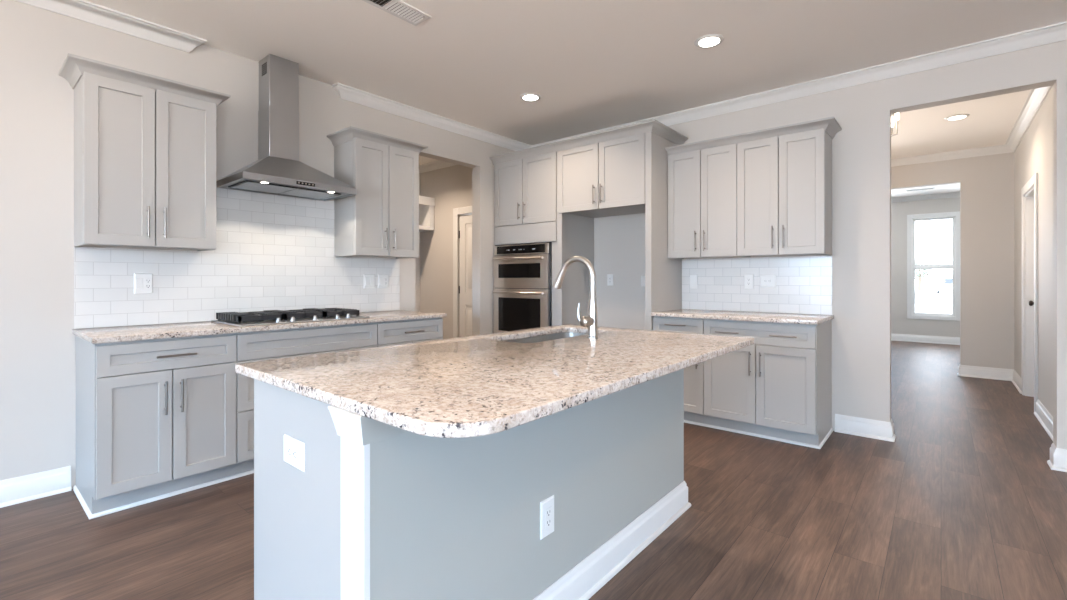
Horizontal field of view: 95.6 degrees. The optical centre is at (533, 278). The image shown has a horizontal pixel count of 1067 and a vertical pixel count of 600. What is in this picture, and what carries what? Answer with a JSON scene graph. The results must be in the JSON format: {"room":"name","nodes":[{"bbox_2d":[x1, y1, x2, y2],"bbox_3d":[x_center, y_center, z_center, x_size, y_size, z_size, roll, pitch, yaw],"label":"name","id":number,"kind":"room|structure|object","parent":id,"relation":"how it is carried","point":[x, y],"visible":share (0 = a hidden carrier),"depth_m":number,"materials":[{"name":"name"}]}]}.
{"room":"kitchen","nodes":[
{"label":"kitchen","id":0,"kind":"room"},
{"bbox_2d":[0,0,513,488],"bbox_3d":[-3.127,-0.190,2.283,0.125,2.780,9.705,0,0,40],"label":"wall","id":1,"kind":"structure","parent":0,"point":[38,343],"depth_m":2.73,"materials":[{"name":"grey paint"}]},
{"bbox_2d":[0,466,71,507],"bbox_3d":[-4.374,1.133,0.684,0.028,0.135,5.412,0,0,40],"label":"baseboard","id":2,"kind":"structure","parent":1,"relation":"attached to","point":[25,488],"depth_m":2.64,"materials":[{"name":"white paint"}]},
{"bbox_2d":[15,0,206,52],"bbox_3d":[-4.148,-1.537,0.915,0.096,0.086,6.056,0,0,40],"label":"trim","id":3,"kind":"structure","parent":1,"relation":"attached to","point":[83,10],"depth_m":2.90,"materials":[{"name":"white paint"}]},
{"bbox_2d":[58,53,230,250],"bbox_3d":[-2.292,-0.672,2.889,0.370,0.975,0.745,0,0,40],"label":"upper cabinet","id":4,"kind":"object","parent":1,"relation":"attached to","point":[145,144],"visible":1,"depth_m":2.75,"materials":[{"name":"grey paint"}]},
{"bbox_2d":[74,188,399,328],"bbox_3d":[-1.928,-0.175,3.601,0.008,0.920,2.175,0,0,40],"label":"tile backsplash","id":5,"kind":"structure","parent":1,"relation":"attached to","point":[272,252],"depth_m":3.43,"materials":[{"name":"white tile"}]},
{"bbox_2d":[134,273,152,293],"bbox_3d":[-2.419,0.028,3.003,0.012,0.124,0.092,0,0,40],"label":"outlet","id":6,"kind":"object","parent":5,"relation":"attached to","point":[143,283],"visible":1,"depth_m":3.00,"materials":[{"name":"white plastic"}]},
{"bbox_2d":[145,278,150,288],"bbox_3d":[-2.403,0.028,3.019,0.002,0.066,0.033,0,0,40],"label":"receptacle","id":7,"kind":"object","parent":6,"relation":"attached to","point":[147,280],"depth_m":3.02,"materials":[{"name":"white plastic"}]},
{"bbox_2d":[364,274,374,287],"bbox_3d":[-1.420,0.020,4.189,0.012,0.120,0.105,0,0,40],"label":"switch plate","id":8,"kind":"object","parent":5,"relation":"attached to","point":[369,279],"visible":1,"depth_m":4.19,"materials":[{"name":"white plastic"}]},
{"bbox_2d":[378,275,388,287],"bbox_3d":[-1.331,0.020,4.295,0.012,0.118,0.105,0,0,40],"label":"outlet","id":9,"kind":"object","parent":5,"relation":"attached to","point":[383,280],"visible":1,"depth_m":4.29,"materials":[{"name":"white plastic"}]},
{"bbox_2d":[216,54,356,200],"bbox_3d":[-1.734,-1.102,3.438,0.497,0.954,0.765,0,0,40],"label":"range hood","id":10,"kind":"object","parent":1,"relation":"attached to","point":[278,170],"visible":1,"depth_m":3.43,"materials":[{"name":"stainless steel"},{"name":"aluminum filter mesh"},{"name":"light lens glass"}]},
{"bbox_2d":[327,126,427,258],"bbox_3d":[-1.296,-0.672,4.071,0.370,0.975,0.729,0,0,40],"label":"upper cabinet","id":11,"kind":"object","parent":1,"relation":"attached to","point":[382,219],"visible":1,"depth_m":3.92,"materials":[{"name":"grey paint"}]},
{"bbox_2d":[415,173,419,310],"bbox_3d":[-2.710,-0.190,5.616,0.120,2.780,3.300,0,0,40],"label":"wall","id":12,"kind":"structure","parent":0,"point":[417,260],"depth_m":6.80,"materials":[{"name":"grey paint"}]},
{"bbox_2d":[419,196,434,231],"bbox_3d":[-2.054,-0.885,6.037,0.336,0.441,1.790,0,0,40],"label":"cubby shelf","id":13,"kind":"object","parent":12,"relation":"attached to","point":[426,204],"visible":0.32,"depth_m":6.60,"materials":[{"name":"white paint"}]},
{"bbox_2d":[419,160,457,172],"bbox_3d":[-1.973,-1.537,5.074,1.705,0.086,3.180,0,0,40],"label":"trim","id":14,"kind":"structure","parent":12,"relation":"attached to","point":[439,164],"depth_m":6.57,"materials":[{"name":"white paint"}]},
{"bbox_2d":[420,165,471,338],"bbox_3d":[-0.956,-0.190,6.375,1.825,2.780,0.120,0,0,40],"label":"wall","id":15,"kind":"structure","parent":0,"point":[451,187],"depth_m":6.52,"materials":[{"name":"grey paint"}]},
{"bbox_2d":[453,206,471,337],"bbox_3d":[-0.685,0.138,6.071,0.940,2.125,0.105,0,0,40],"label":"door","id":16,"kind":"structure","parent":15,"relation":"in","point":[465,221],"depth_m":6.28,"materials":[{"name":"white paint"}]},
{"bbox_2d":[0,341,1066,599],"bbox_3d":[1.425,1.260,3.245,10.400,0.120,17.200,0,0,40],"label":"floor","id":17,"kind":"structure","parent":0,"point":[966,502],"depth_m":2.34,"materials":[{"name":"brown wood"}]},
{"bbox_2d":[73,333,235,518],"bbox_3d":[-2.178,0.758,2.799,0.659,0.883,0.639,0,0,40],"label":"base cabinet","id":18,"kind":"object","parent":17,"relation":"on","point":[156,418],"visible":0.96,"depth_m":2.58,"materials":[{"name":"grey paint"}]},
{"bbox_2d":[232,322,376,478],"bbox_3d":[-1.672,0.758,3.400,0.659,0.883,0.932,0,0,40],"label":"base cabinet","id":19,"kind":"object","parent":17,"relation":"on","point":[255,346],"visible":0.16,"depth_m":3.00,"materials":[{"name":"grey paint"}]},
{"bbox_2d":[72,310,446,343],"bbox_3d":[-1.681,0.301,3.402,0.643,0.030,2.204,0,0,40],"label":"countertop","id":20,"kind":"structure","parent":19,"relation":"on","point":[171,330],"depth_m":2.85,"materials":[{"name":"stone"}]},
{"bbox_2d":[211,308,369,326],"bbox_3d":[-1.678,0.254,3.397,0.525,0.062,0.865,0,0,40],"label":"cooktop","id":21,"kind":"object","parent":20,"relation":"in","point":[266,317],"visible":1,"depth_m":3.23,"materials":[{"name":"silver metal"}]},
{"bbox_2d":[211,315,369,326],"bbox_3d":[-1.678,0.281,3.397,0.525,0.010,0.865,0,0,40],"label":"tray","id":22,"kind":"object","parent":21,"relation":"on","point":[297,319],"depth_m":3.18,"materials":[{"name":"silver metal"}]},
{"bbox_2d":[376,317,442,346],"bbox_3d":[-1.169,0.758,3.997,0.659,0.883,0.629,0,0,40],"label":"base cabinet","id":23,"kind":"object","parent":17,"relation":"on","point":[389,333],"visible":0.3,"depth_m":3.78,"materials":[{"name":"grey paint"}]},
{"bbox_2d":[254,369,690,599],"bbox_3d":[-0.078,0.758,2.079,0.778,0.884,1.909,0,0,40],"label":"kitchen island","id":24,"kind":"object","parent":17,"relation":"on","point":[377,510],"visible":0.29,"depth_m":1.48,"materials":[{"name":"grey paint"}]},
{"bbox_2d":[284,434,304,471],"bbox_3d":[-0.696,0.504,1.404,0.128,0.080,0.008,0,0,40],"label":"outlet","id":25,"kind":"object","parent":24,"relation":"attached to","point":[294,449],"visible":1,"depth_m":1.39,"materials":[{"name":"white plastic"}]},
{"bbox_2d":[287,445,297,460],"bbox_3d":[-0.698,0.504,1.402,0.066,0.033,0.002,0,0,40],"label":"receptacle","id":26,"kind":"object","parent":25,"relation":"attached to","point":[292,450],"depth_m":1.40,"materials":[{"name":"white plastic"}]},
{"bbox_2d":[235,324,753,437],"bbox_3d":[0.037,0.301,1.992,1.126,0.030,1.899,0,0,40],"label":"island countertop","id":27,"kind":"structure","parent":24,"relation":"on","point":[483,384],"depth_m":1.48,"materials":[{"name":"stone"}]},
{"bbox_2d":[507,332,586,342],"bbox_3d":[0.086,0.419,2.509,0.326,0.205,0.736,0,0,40],"label":"sink","id":28,"kind":"object","parent":27,"relation":"in","point":[567,334],"visible":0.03,"depth_m":2.73,"materials":[{"name":"silver metal"}]},
{"bbox_2d":[553,256,598,337],"bbox_3d":[0.198,0.084,2.437,0.270,0.403,0.097,0,0,40],"label":"faucet","id":29,"kind":"object","parent":27,"relation":"on","point":[590,321],"visible":1,"depth_m":2.37,"materials":[{"name":"grey metal"}]},
{"bbox_2d":[540,495,553,539],"bbox_3d":[0.049,0.820,1.666,0.008,0.126,0.074,0,0,40],"label":"outlet","id":30,"kind":"object","parent":24,"relation":"attached to","point":[547,505],"visible":1,"depth_m":1.66,"materials":[{"name":"white plastic"}]},
{"bbox_2d":[545,506,551,528],"bbox_3d":[0.052,0.820,1.664,0.002,0.066,0.033,0,0,40],"label":"receptacle","id":31,"kind":"object","parent":30,"relation":"attached to","point":[548,509],"depth_m":1.66,"materials":[{"name":"white plastic"}]},
{"bbox_2d":[489,143,557,325],"bbox_3d":[0.079,-0.069,5.303,0.884,2.538,0.703,0,0,40],"label":"tall cabinet","id":32,"kind":"object","parent":17,"relation":"on","point":[525,180],"visible":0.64,"depth_m":5.04,"materials":[{"name":"grey paint"}]},
{"bbox_2d":[492,242,551,332],"bbox_3d":[0.035,0.146,5.293,0.785,1.037,0.676,0,0,40],"label":"wall oven","id":33,"kind":"object","parent":32,"relation":"in","point":[522,273],"visible":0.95,"depth_m":5.06,"materials":[{"name":"silver metal"}]},
{"bbox_2d":[553,119,687,329],"bbox_3d":[0.830,-0.069,4.670,1.078,2.538,0.703,0,0,40],"label":"tall cabinet","id":34,"kind":"object","parent":17,"relation":"on","point":[623,170],"visible":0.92,"depth_m":4.44,"materials":[{"name":"grey paint"}]},
{"bbox_2d":[653,316,706,426],"bbox_3d":[1.378,0.758,4.238,0.441,0.883,0.659,0,0,40],"label":"base cabinet","id":35,"kind":"object","parent":17,"relation":"on","point":[694,374],"visible":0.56,"depth_m":3.96,"materials":[{"name":"grey paint"}]},
{"bbox_2d":[704,319,833,448],"bbox_3d":[1.854,0.758,3.837,0.804,0.883,0.659,0,0,40],"label":"base cabinet","id":36,"kind":"object","parent":17,"relation":"on","point":[778,387],"visible":0.94,"depth_m":3.59,"materials":[{"name":"grey paint"}]},
{"bbox_2d":[651,309,833,324],"bbox_3d":[1.690,0.301,3.981,1.248,0.030,0.650,0,0,40],"label":"countertop","id":37,"kind":"structure","parent":36,"relation":"on","point":[813,319],"depth_m":3.79,"materials":[{"name":"stone"}]},
{"bbox_2d":[85,0,1066,197],"bbox_3d":[1.425,-1.640,3.245,10.400,0.120,17.200,0,0,40],"label":"ceiling","id":38,"kind":"structure","parent":0,"point":[593,65],"depth_m":3.27,"materials":[{"name":"white paint"}]},
{"bbox_2d":[363,0,430,25],"bbox_3d":[-0.830,-1.573,2.771,0.155,0.014,0.490,0,0,40],"label":"ceiling vent","id":39,"kind":"object","parent":38,"relation":"in","point":[400,9],"visible":1,"depth_m":2.84,"materials":[{"name":"white metal"}]},
{"bbox_2d":[520,93,540,100],"bbox_3d":[-0.026,-1.575,4.201,0.188,0.010,0.188,0,0,40],"label":"recessed light","id":40,"kind":"object","parent":38,"relation":"in","point":[527,96],"visible":1,"depth_m":4.19,"materials":[{"name":"white paint"}]},
{"bbox_2d":[694,34,723,47],"bbox_3d":[1.165,-1.575,3.213,0.188,0.010,0.188,0,0,40],"label":"recessed light","id":41,"kind":"object","parent":38,"relation":"in","point":[710,40],"visible":1,"depth_m":3.20,"materials":[{"name":"white paint"}]},
{"bbox_2d":[891,113,898,136],"bbox_3d":[2.823,-1.377,4.137,0.277,0.406,0.407,0,0,-23],"label":"hanging light","id":42,"kind":"object","parent":38,"relation":"hanging from","point":[896,114],"visible":0.19,"depth_m":4.00,"materials":[{"name":"silver metal"}]},
{"bbox_2d":[906,187,934,191],"bbox_3d":[6.807,-1.573,8.518,0.400,0.014,0.155,0,0,40],"label":"ceiling vent","id":43,"kind":"object","parent":38,"relation":"in","point":[932,187],"visible":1,"depth_m":8.51,"materials":[{"name":"white metal"}]},
{"bbox_2d":[945,114,969,120],"bbox_3d":[4.130,-1.575,4.720,0.188,0.010,0.188,0,0,40],"label":"recessed light","id":44,"kind":"object","parent":38,"relation":"in","point":[959,116],"visible":1,"depth_m":4.71,"materials":[{"name":"white paint"}]},
{"bbox_2d":[594,40,1066,448],"bbox_3d":[3.066,-0.190,3.330,8.000,2.780,0.125,0,0,40],"label":"wall","id":45,"kind":"structure","parent":0,"point":[861,151],"depth_m":3.69,"materials":[{"name":"grey paint"}]},
{"bbox_2d":[607,274,612,285],"bbox_3d":[0.814,0.011,5.137,0.072,0.118,0.008,0,0,40],"label":"outlet","id":46,"kind":"object","parent":45,"relation":"attached to","point":[609,276],"visible":1,"depth_m":5.14,"materials":[{"name":"white plastic"}]},
{"bbox_2d":[641,276,644,286],"bbox_3d":[1.133,0.022,4.870,0.110,0.110,0.006,0,0,40],"label":"wall box","id":47,"kind":"object","parent":45,"relation":"attached to","point":[642,277],"visible":0.36,"depth_m":4.89,"materials":[{"name":"white plastic"}]},
{"bbox_2d":[332,21,1066,150],"bbox_3d":[2.171,-1.537,2.368,7.890,0.086,2.501,0,0,40],"label":"trim","id":48,"kind":"structure","parent":45,"relation":"attached to","point":[1057,32],"depth_m":3.94,"materials":[{"name":"white paint"}]},
{"bbox_2d":[665,135,747,258],"bbox_3d":[1.534,-0.684,4.295,0.607,0.992,0.370,0,0,40],"label":"upper cabinet","id":49,"kind":"object","parent":45,"relation":"attached to","point":[702,175],"visible":0.98,"depth_m":4.17,"materials":[{"name":"grey paint"}]},
{"bbox_2d":[682,255,831,314],"bbox_3d":[1.892,0.049,4.230,1.235,0.472,0.008,0,0,40],"label":"tile backsplash","id":50,"kind":"structure","parent":45,"relation":"attached to","point":[803,283],"depth_m":4.17,"materials":[{"name":"white tile"}]},
{"bbox_2d":[690,275,696,288],"bbox_3d":[1.503,0.025,4.545,0.070,0.128,0.012,0,0,40],"label":"switch plate","id":51,"kind":"object","parent":50,"relation":"attached to","point":[693,278],"visible":1,"depth_m":4.54,"materials":[{"name":"white plastic"}]},
{"bbox_2d":[744,274,753,288],"bbox_3d":[1.881,0.022,4.228,0.076,0.124,0.008,0,0,40],"label":"outlet","id":52,"kind":"object","parent":50,"relation":"attached to","point":[748,278],"visible":1,"depth_m":4.22,"materials":[{"name":"white plastic"}]},
{"bbox_2d":[760,275,775,286],"bbox_3d":[1.999,0.017,4.128,0.128,0.104,0.008,0,0,40],"label":"outlet","id":53,"kind":"object","parent":50,"relation":"attached to","point":[765,280],"visible":1,"depth_m":4.12,"materials":[{"name":"white plastic"}]},
{"bbox_2d":[764,279,771,282],"bbox_3d":[1.997,0.017,4.126,0.066,0.033,0.002,0,0,40],"label":"receptacle","id":54,"kind":"object","parent":53,"relation":"attached to","point":[765,280],"depth_m":4.12,"materials":[{"name":"white plastic"}]},
{"bbox_2d":[735,116,841,257],"bbox_3d":[2.032,-0.684,3.876,0.693,0.992,0.370,0,0,40],"label":"upper cabinet","id":55,"kind":"object","parent":45,"relation":"attached to","point":[784,173],"visible":1,"depth_m":3.75,"materials":[{"name":"grey paint"}]},
{"bbox_2d":[835,414,895,441],"bbox_3d":[2.559,1.133,3.740,0.377,0.135,0.153,0,0,40],"label":"baseboard","id":56,"kind":"structure","parent":45,"relation":"attached to","point":[875,429],"depth_m":3.68,"materials":[{"name":"white paint"}]},
{"bbox_2d":[1047,443,1066,471],"bbox_3d":[4.667,1.133,1.964,3.550,0.135,0.153,0,0,40],"label":"baseboard","id":57,"kind":"structure","parent":45,"relation":"attached to","point":[1058,456],"depth_m":3.04,"materials":[{"name":"white paint"}]},
{"bbox_2d":[891,197,959,336],"bbox_3d":[7.614,-0.190,9.041,5.200,2.780,0.140,0,0,40],"label":"wall","id":58,"kind":"structure","parent":0,"point":[900,324],"depth_m":9.32,"materials":[{"name":"grey paint"}]},
{"bbox_2d":[891,333,959,344],"bbox_3d":[7.559,1.133,8.977,5.200,0.135,0.028,0,0,40],"label":"baseboard","id":59,"kind":"structure","parent":58,"relation":"attached to","point":[894,337],"depth_m":9.11,"materials":[{"name":"white paint"}]},
{"bbox_2d":[891,192,959,202],"bbox_3d":[7.541,-1.537,8.955,5.200,0.086,0.086,0,0,40],"label":"trim","id":60,"kind":"structure","parent":58,"relation":"attached to","point":[951,194],"depth_m":9.10,"materials":[{"name":"white paint"}]},
{"bbox_2d":[907,211,959,320],"bbox_3d":[7.513,-0.235,9.093,0.780,1.990,0.126,0,0,40],"label":"window","id":61,"kind":"structure","parent":58,"relation":"in","point":[955,266],"depth_m":9.06,"materials":[{"name":"white paint"}]},
{"bbox_2d":[891,152,1013,368],"bbox_3d":[4.503,-0.190,6.745,3.400,2.780,0.120,0,0,40],"label":"wall","id":62,"kind":"structure","parent":0,"point":[986,182],"depth_m":5.87,"materials":[{"name":"grey paint"}]},
{"bbox_2d":[891,153,940,166],"bbox_3d":[4.131,-1.537,6.924,2.600,0.086,0.086,0,0,40],"label":"trim","id":63,"kind":"structure","parent":62,"relation":"attached to","point":[935,157],"depth_m":6.24,"materials":[{"name":"white paint"}]},
{"bbox_2d":[1014,86,1052,416],"bbox_3d":[4.612,-0.190,4.343,0.140,2.780,3.415,0,0,40],"label":"wall","id":64,"kind":"structure","parent":0,"point":[1033,154],"depth_m":4.20,"materials":[{"name":"grey paint"}]},
{"bbox_2d":[957,364,1020,393],"bbox_3d":[5.232,1.133,5.579,0.504,0.135,0.965,0,0,40],"label":"baseboard","id":65,"kind":"structure","parent":64,"relation":"attached to","point":[1012,375],"depth_m":5.81,"materials":[{"name":"white paint"}]},
{"bbox_2d":[941,86,1051,160],"bbox_3d":[4.306,-1.537,4.601,0.660,0.086,3.415,0,0,40],"label":"trim","id":66,"kind":"structure","parent":64,"relation":"attached to","point":[1036,97],"depth_m":5.10,"materials":[{"name":"white paint"}]},
{"bbox_2d":[1021,173,1037,411],"bbox_3d":[4.845,0.128,4.634,0.158,2.145,0.980,0,0,40],"label":"door","id":67,"kind":"structure","parent":64,"relation":"in","point":[1029,192],"depth_m":4.94,"materials":[{"name":"white paint"}]},
{"bbox_2d":[1034,399,1052,440],"bbox_3d":[3.959,1.133,3.699,0.028,0.135,1.590,0,0,40],"label":"baseboard","id":68,"kind":"structure","parent":64,"relation":"attached to","point":[1044,417],"depth_m":3.94,"materials":[{"name":"white paint"}]},
{"label":"outside","id":69,"kind":"structure","parent":0,"visible":0},
{"bbox_2d":[915,283,951,313],"bbox_3d":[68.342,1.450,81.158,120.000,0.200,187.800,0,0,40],"label":"ground","id":70,"kind":"structure","parent":69,"point":[927,288],"depth_m":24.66,"materials":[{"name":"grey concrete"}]},
{"bbox_2d":[915,257,933,290],"bbox_3d":[43.633,-0.546,54.773,2.754,3.825,2.673,0,0,40],"label":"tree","id":71,"kind":"object","parent":70,"relation":"on","point":[919,273],"visible":0.57,"depth_m":54.33,"materials":[{"name":"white plant"}]},
{"bbox_2d":[937,278,951,292],"bbox_3d":[39.805,0.650,46.339,1.800,1.400,4.230,0,0,40],"label":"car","id":72,"kind":"object","parent":70,"relation":"on","point":[945,284],"visible":0.55,"depth_m":45.15,"materials":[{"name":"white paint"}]},
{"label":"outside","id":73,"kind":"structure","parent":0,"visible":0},
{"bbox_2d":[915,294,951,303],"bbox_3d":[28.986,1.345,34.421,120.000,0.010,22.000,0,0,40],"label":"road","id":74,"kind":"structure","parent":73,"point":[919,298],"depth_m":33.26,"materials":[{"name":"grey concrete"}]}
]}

